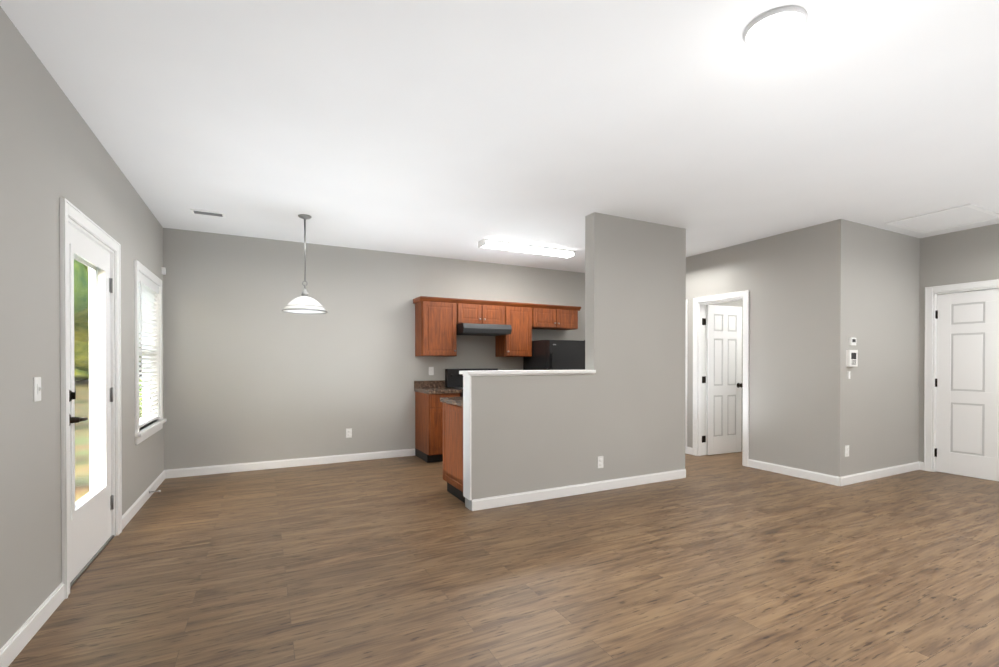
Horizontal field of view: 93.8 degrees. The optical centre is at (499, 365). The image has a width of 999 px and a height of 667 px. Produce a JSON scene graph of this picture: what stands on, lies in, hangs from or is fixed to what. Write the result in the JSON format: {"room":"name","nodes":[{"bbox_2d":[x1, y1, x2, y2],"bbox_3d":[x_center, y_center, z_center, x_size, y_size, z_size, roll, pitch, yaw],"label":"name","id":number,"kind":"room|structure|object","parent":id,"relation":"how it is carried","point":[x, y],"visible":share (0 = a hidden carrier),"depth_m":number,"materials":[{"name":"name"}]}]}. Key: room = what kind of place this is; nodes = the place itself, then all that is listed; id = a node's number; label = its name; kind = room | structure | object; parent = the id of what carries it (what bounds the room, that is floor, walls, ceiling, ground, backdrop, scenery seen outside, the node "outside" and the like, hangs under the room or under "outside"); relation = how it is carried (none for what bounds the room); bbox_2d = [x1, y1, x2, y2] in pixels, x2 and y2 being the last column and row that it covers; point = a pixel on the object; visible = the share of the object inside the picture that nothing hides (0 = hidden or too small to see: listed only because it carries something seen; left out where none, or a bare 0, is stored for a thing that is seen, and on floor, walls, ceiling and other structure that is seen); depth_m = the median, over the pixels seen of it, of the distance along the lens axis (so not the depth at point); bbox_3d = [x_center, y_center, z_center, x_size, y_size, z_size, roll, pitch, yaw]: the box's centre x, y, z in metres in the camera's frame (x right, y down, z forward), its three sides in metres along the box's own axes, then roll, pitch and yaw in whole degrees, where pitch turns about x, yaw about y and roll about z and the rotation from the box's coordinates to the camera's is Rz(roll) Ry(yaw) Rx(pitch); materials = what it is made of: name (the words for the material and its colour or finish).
{"room":"empty living room","nodes":[
{"label":"empty living room","id":0,"kind":"room"},
{"bbox_2d":[0,6,163,648],"bbox_3d":[-1.676,-0.107,1.057,0.140,2.700,9.120,0,0,-27],"label":"wall","id":1,"kind":"structure","parent":0,"point":[52,150],"depth_m":2.24,"materials":[{"name":"paint"}]},
{"bbox_2d":[33,377,41,401],"bbox_3d":[-2.167,0.111,2.200,0.019,0.114,0.070,0,0,-27],"label":"light switch","id":2,"kind":"object","parent":1,"relation":"attached to","point":[37,388],"visible":1,"depth_m":2.18,"materials":[{"name":"white plastic"}]},
{"bbox_2d":[68,223,113,582],"bbox_3d":[-2.571,0.209,2.941,0.108,2.020,0.922,0,0,-27],"label":"patio door","id":3,"kind":"structure","parent":1,"relation":"in","point":[90,525],"depth_m":3.05,"materials":[{"name":"white"}]},
{"bbox_2d":[70,535,113,587],"bbox_3d":[-2.631,1.225,2.908,0.165,0.012,0.914,0,0,-27],"label":"sill","id":4,"kind":"structure","parent":1,"relation":"attached to","point":[81,572],"depth_m":2.89,"materials":[{"name":"silver metal"}]},
{"bbox_2d":[134,260,166,444],"bbox_3d":[-3.331,-0.113,4.366,0.185,1.546,1.156,0,0,-27],"label":"window","id":5,"kind":"structure","parent":1,"relation":"in","point":[146,432],"depth_m":4.73,"materials":[{"name":"white"}]},
{"bbox_2d":[139,273,158,427],"bbox_3d":[-3.308,-0.130,4.378,0.084,1.347,0.948,0,0,-27],"label":"window shade","id":6,"kind":"object","parent":5,"relation":"attached to","point":[148,289],"visible":0.54,"depth_m":4.43,"materials":[{"name":"white plastic"}]},
{"bbox_2d":[161,267,165,274],"bbox_3d":[-3.571,-1.007,4.971,0.030,0.070,0.065,0,0,-27],"label":"sensor","id":7,"kind":"object","parent":1,"relation":"attached to","point":[163,270],"visible":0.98,"depth_m":4.95,"materials":[{"name":"white plastic"}]},
{"bbox_2d":[163,228,584,469],"bbox_3d":[0.636,-0.146,7.266,9.605,2.700,0.140,0,0,-27],"label":"wall","id":8,"kind":"structure","parent":0,"point":[253,372],"depth_m":5.66,"materials":[{"name":"paint"}]},
{"bbox_2d":[346,428,351,437],"bbox_3d":[-1.901,0.853,5.901,0.070,0.114,0.010,0,0,-27],"label":"outlet","id":9,"kind":"object","parent":8,"relation":"attached to","point":[348,433],"visible":1,"depth_m":5.90,"materials":[{"name":"white plastic"}]},
{"bbox_2d":[429,367,433,374],"bbox_3d":[-0.933,0.075,6.387,0.070,0.114,0.010,0,0,-27],"label":"electrical outlet","id":10,"kind":"object","parent":8,"relation":"attached to","point":[431,370],"visible":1,"depth_m":6.38,"materials":[{"name":"white plastic"}]},
{"bbox_2d":[413,296,456,355],"bbox_3d":[-0.847,-0.507,6.254,0.485,0.766,0.312,0,0,-27],"label":"upper cabinet","id":11,"kind":"object","parent":8,"relation":"attached to","point":[438,320],"depth_m":6.11,"materials":[{"name":"brown wood"}]},
{"bbox_2d":[457,298,504,324],"bbox_3d":[-0.310,-0.726,6.526,0.720,0.331,0.312,0,0,-27],"label":"upper cabinet","id":12,"kind":"object","parent":8,"relation":"attached to","point":[468,311],"depth_m":6.38,"materials":[{"name":"brown wood"}]},
{"bbox_2d":[457,323,511,335],"bbox_3d":[-0.264,-0.490,6.436,0.710,0.132,0.517,0,0,-27],"label":"range hood","id":13,"kind":"object","parent":8,"relation":"attached to","point":[473,329],"visible":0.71,"depth_m":6.22,"materials":[{"name":"black metal"}]},
{"bbox_2d":[495,302,532,356],"bbox_3d":[0.209,-0.510,6.791,0.445,0.766,0.312,0,0,-27],"label":"upper cabinet","id":14,"kind":"object","parent":8,"relation":"attached to","point":[518,343],"depth_m":6.66,"materials":[{"name":"brown wood"}]},
{"bbox_2d":[533,304,580,329],"bbox_3d":[0.771,-0.725,7.074,0.814,0.341,0.312,0,0,-27],"label":"upper cabinet","id":15,"kind":"object","parent":8,"relation":"attached to","point":[545,316],"depth_m":6.94,"materials":[{"name":"brown wood"}]},
{"bbox_2d":[0,0,998,272],"bbox_3d":[2.239,-1.515,3.945,9.745,0.080,10.740,0,0,-27],"label":"ceiling","id":16,"kind":"structure","parent":0,"point":[450,128],"depth_m":2.73,"materials":[{"name":"paint"}]},
{"bbox_2d":[190,209,225,217],"bbox_3d":[-2.820,-1.473,4.528,0.280,0.011,0.140,0,0,-27],"label":"ceiling vent","id":17,"kind":"object","parent":16,"relation":"in","point":[207,213],"visible":0.98,"depth_m":4.52,"materials":[{"name":"white plastic"}]},
{"bbox_2d":[281,214,327,313],"bbox_3d":[-1.926,-1.004,4.628,0.425,0.950,0.425,0,0,-27],"label":"pendant lamp","id":18,"kind":"object","parent":16,"relation":"hanging from","point":[304,303],"visible":1,"depth_m":4.58,"materials":[{"name":"white glass"}]},
{"bbox_2d":[478,239,574,258],"bbox_3d":[0.360,-1.453,5.840,1.300,0.068,0.180,0,0,-27],"label":"fluorescent ceiling light","id":19,"kind":"object","parent":16,"relation":"attached to","point":[512,246],"visible":1,"depth_m":5.76,"materials":[{"name":"white plastic"}]},
{"bbox_2d":[743,5,807,48],"bbox_3d":[1.187,-1.441,2.016,0.240,0.044,0.240,0,0,-27],"label":"dome light","id":20,"kind":"object","parent":16,"relation":"attached to","point":[778,26],"visible":1,"depth_m":1.97,"materials":[{"name":"white glass"}]},
{"bbox_2d":[885,204,998,233],"bbox_3d":[4.508,-1.474,4.738,0.820,0.012,0.660,0,0,-27],"label":"attic hatch","id":21,"kind":"object","parent":16,"relation":"attached to","point":[959,216],"visible":1,"depth_m":4.72,"materials":[{"name":"white paint"}]},
{"bbox_2d":[8,448,998,666],"bbox_3d":[2.239,1.255,3.962,9.745,0.060,10.740,0,0,-27],"label":"floor","id":22,"kind":"structure","parent":0,"point":[724,560],"depth_m":2.73,"materials":[{"name":"brown wood"}]},
{"bbox_2d":[414,380,461,462],"bbox_3d":[-0.812,0.709,6.102,0.435,1.005,0.629,0,0,-27],"label":"base cabinet","id":23,"kind":"object","parent":22,"relation":"on","point":[428,425],"visible":0.54,"depth_m":5.87,"materials":[{"name":"brown wood"}]},
{"bbox_2d":[440,401,464,502],"bbox_3d":[-0.196,0.789,4.458,0.534,0.864,0.599,0,0,-27],"label":"base cabinet","id":24,"kind":"object","parent":22,"relation":"on","point":[453,442],"depth_m":4.33,"materials":[{"name":"brown wood"}]},
{"bbox_2d":[440,397,462,404],"bbox_3d":[0.383,0.335,4.767,1.863,0.040,0.630,0,0,-27],"label":"countertop","id":25,"kind":"structure","parent":24,"relation":"on","point":[455,400],"depth_m":4.37,"materials":[{"name":"brown stone"}]},
{"bbox_2d":[445,368,497,396],"bbox_3d":[-0.245,0.627,6.338,0.782,1.165,0.706,0,0,-27],"label":"range","id":26,"kind":"object","parent":22,"relation":"on","point":[453,378],"visible":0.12,"depth_m":6.45,"materials":[{"name":"black metal"}]},
{"bbox_2d":[465,375,593,510],"bbox_3d":[0.307,0.648,4.290,1.290,1.150,0.140,0,0,-27],"label":"wall","id":27,"kind":"structure","parent":22,"relation":"on","point":[532,433],"depth_m":4.19,"materials":[{"name":"paint"}]},
{"bbox_2d":[459,370,595,499],"bbox_3d":[0.287,0.588,4.279,1.335,1.090,0.200,0,0,-27],"label":"trim","id":28,"kind":"structure","parent":27,"relation":"on","point":[467,375],"depth_m":4.00,"materials":[{"name":"white wood"}]},
{"bbox_2d":[523,340,584,369],"bbox_3d":[0.859,0.418,6.853,0.745,1.577,0.745,0,0,-27],"label":"fridge","id":29,"kind":"object","parent":22,"relation":"on","point":[558,354],"visible":0.35,"depth_m":6.54,"materials":[{"name":"black metal"}]},
{"bbox_2d":[585,212,685,481],"bbox_3d":[1.435,-0.131,4.857,1.240,2.700,0.140,0,0,-27],"label":"partition column","id":30,"kind":"structure","parent":0,"point":[635,314],"depth_m":4.75,"materials":[{"name":"paint"}]},
{"bbox_2d":[598,456,602,467],"bbox_3d":[0.985,0.941,4.552,0.070,0.114,0.010,0,0,-27],"label":"outlet","id":31,"kind":"object","parent":30,"relation":"attached to","point":[600,461],"visible":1,"depth_m":4.55,"materials":[{"name":"white plastic"}]},
{"bbox_2d":[708,300,740,306],"bbox_3d":[3.115,-0.142,6.675,0.900,2.700,0.080,0,0,-27],"label":"wall","id":32,"kind":"structure","parent":0,"point":[735,303],"depth_m":6.74,"materials":[{"name":"paint"}]},
{"bbox_2d":[741,300,742,447],"bbox_3d":[3.203,-0.148,7.583,0.080,2.700,1.620,0,0,-27],"label":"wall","id":33,"kind":"structure","parent":0,"point":[742,373],"depth_m":6.86,"materials":[{"name":"paint"}]},
{"bbox_2d":[686,219,848,476],"bbox_3d":[2.721,-0.140,6.301,0.140,2.700,3.470,0,0,-27],"label":"wall","id":34,"kind":"structure","parent":0,"point":[795,283],"depth_m":5.14,"materials":[{"name":"paint"}]},
{"bbox_2d":[0,447,923,666],"bbox_3d":[2.606,1.182,3.239,9.465,0.095,8.840,0,0,-27],"label":"baseboard","id":35,"kind":"structure","parent":34,"relation":"attached to","point":[16,643],"depth_m":4.79,"materials":[{"name":"white wood"}]},
{"bbox_2d":[60,197,998,598],"bbox_3d":[1.057,0.163,4.440,8.075,2.118,3.941,0,0,-27],"label":"door frame","id":36,"kind":"structure","parent":34,"relation":"attached to","point":[70,213],"depth_m":3.39,"materials":[{"name":"white wood"}]},
{"bbox_2d":[702,305,742,454],"bbox_3d":[3.058,0.194,6.381,0.700,2.020,0.167,0,0,-27],"label":"bedroom door","id":37,"kind":"structure","parent":34,"relation":"in","point":[722,379],"depth_m":6.39,"materials":[{"name":"white wood"}]},
{"bbox_2d":[848,221,919,474],"bbox_3d":[5.013,-0.136,5.597,3.310,2.700,0.140,0,0,-27],"label":"wall","id":38,"kind":"structure","parent":0,"point":[883,330],"depth_m":5.10,"materials":[{"name":"paint"}]},
{"bbox_2d":[845,445,848,456],"bbox_3d":[3.557,0.875,4.780,0.070,0.114,0.010,0,0,-27],"label":"outlet","id":39,"kind":"object","parent":38,"relation":"attached to","point":[847,451],"visible":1,"depth_m":4.77,"materials":[{"name":"white plastic"}]},
{"bbox_2d":[846,350,857,366],"bbox_3d":[3.608,-0.075,4.785,0.150,0.170,0.036,0,0,-27],"label":"intercom","id":40,"kind":"object","parent":38,"relation":"attached to","point":[851,358],"visible":1,"depth_m":4.76,"materials":[{"name":"white plastic"}]},
{"bbox_2d":[849,337,855,344],"bbox_3d":[3.631,-0.247,4.803,0.090,0.080,0.024,0,0,-27],"label":"thermostat","id":41,"kind":"object","parent":38,"relation":"attached to","point":[852,341],"visible":1,"depth_m":4.79,"materials":[{"name":"white plastic"}]},
{"bbox_2d":[919,224,998,461],"bbox_3d":[6.184,-0.120,3.102,0.140,2.700,5.370,0,0,-27],"label":"wall","id":42,"kind":"structure","parent":0,"point":[965,256],"depth_m":5.21,"materials":[{"name":"paint"}]},
{"bbox_2d":[934,289,998,480],"bbox_3d":[5.227,0.204,4.962,0.176,2.020,0.920,0,0,-27],"label":"entry door","id":43,"kind":"structure","parent":42,"relation":"in","point":[967,403],"depth_m":5.11,"materials":[{"name":"white wood"}]},
{"label":"outside","id":44,"kind":"structure","parent":0,"visible":0},
{"bbox_2d":[75,380,89,500],"bbox_3d":[-56.425,1.314,21.697,78.775,0.100,150.000,0,0,-27],"label":"ground","id":45,"kind":"structure","parent":44,"point":[85,424],"depth_m":8.20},
{"bbox_2d":[74,259,142,417],"bbox_3d":[-25.260,-6.310,19.637,52.128,15.273,45.659,0,0,-27],"label":"trees","id":46,"kind":"object","parent":45,"relation":"on","point":[82,326],"depth_m":11.78,"materials":[{"name":"green plant"}]}
]}

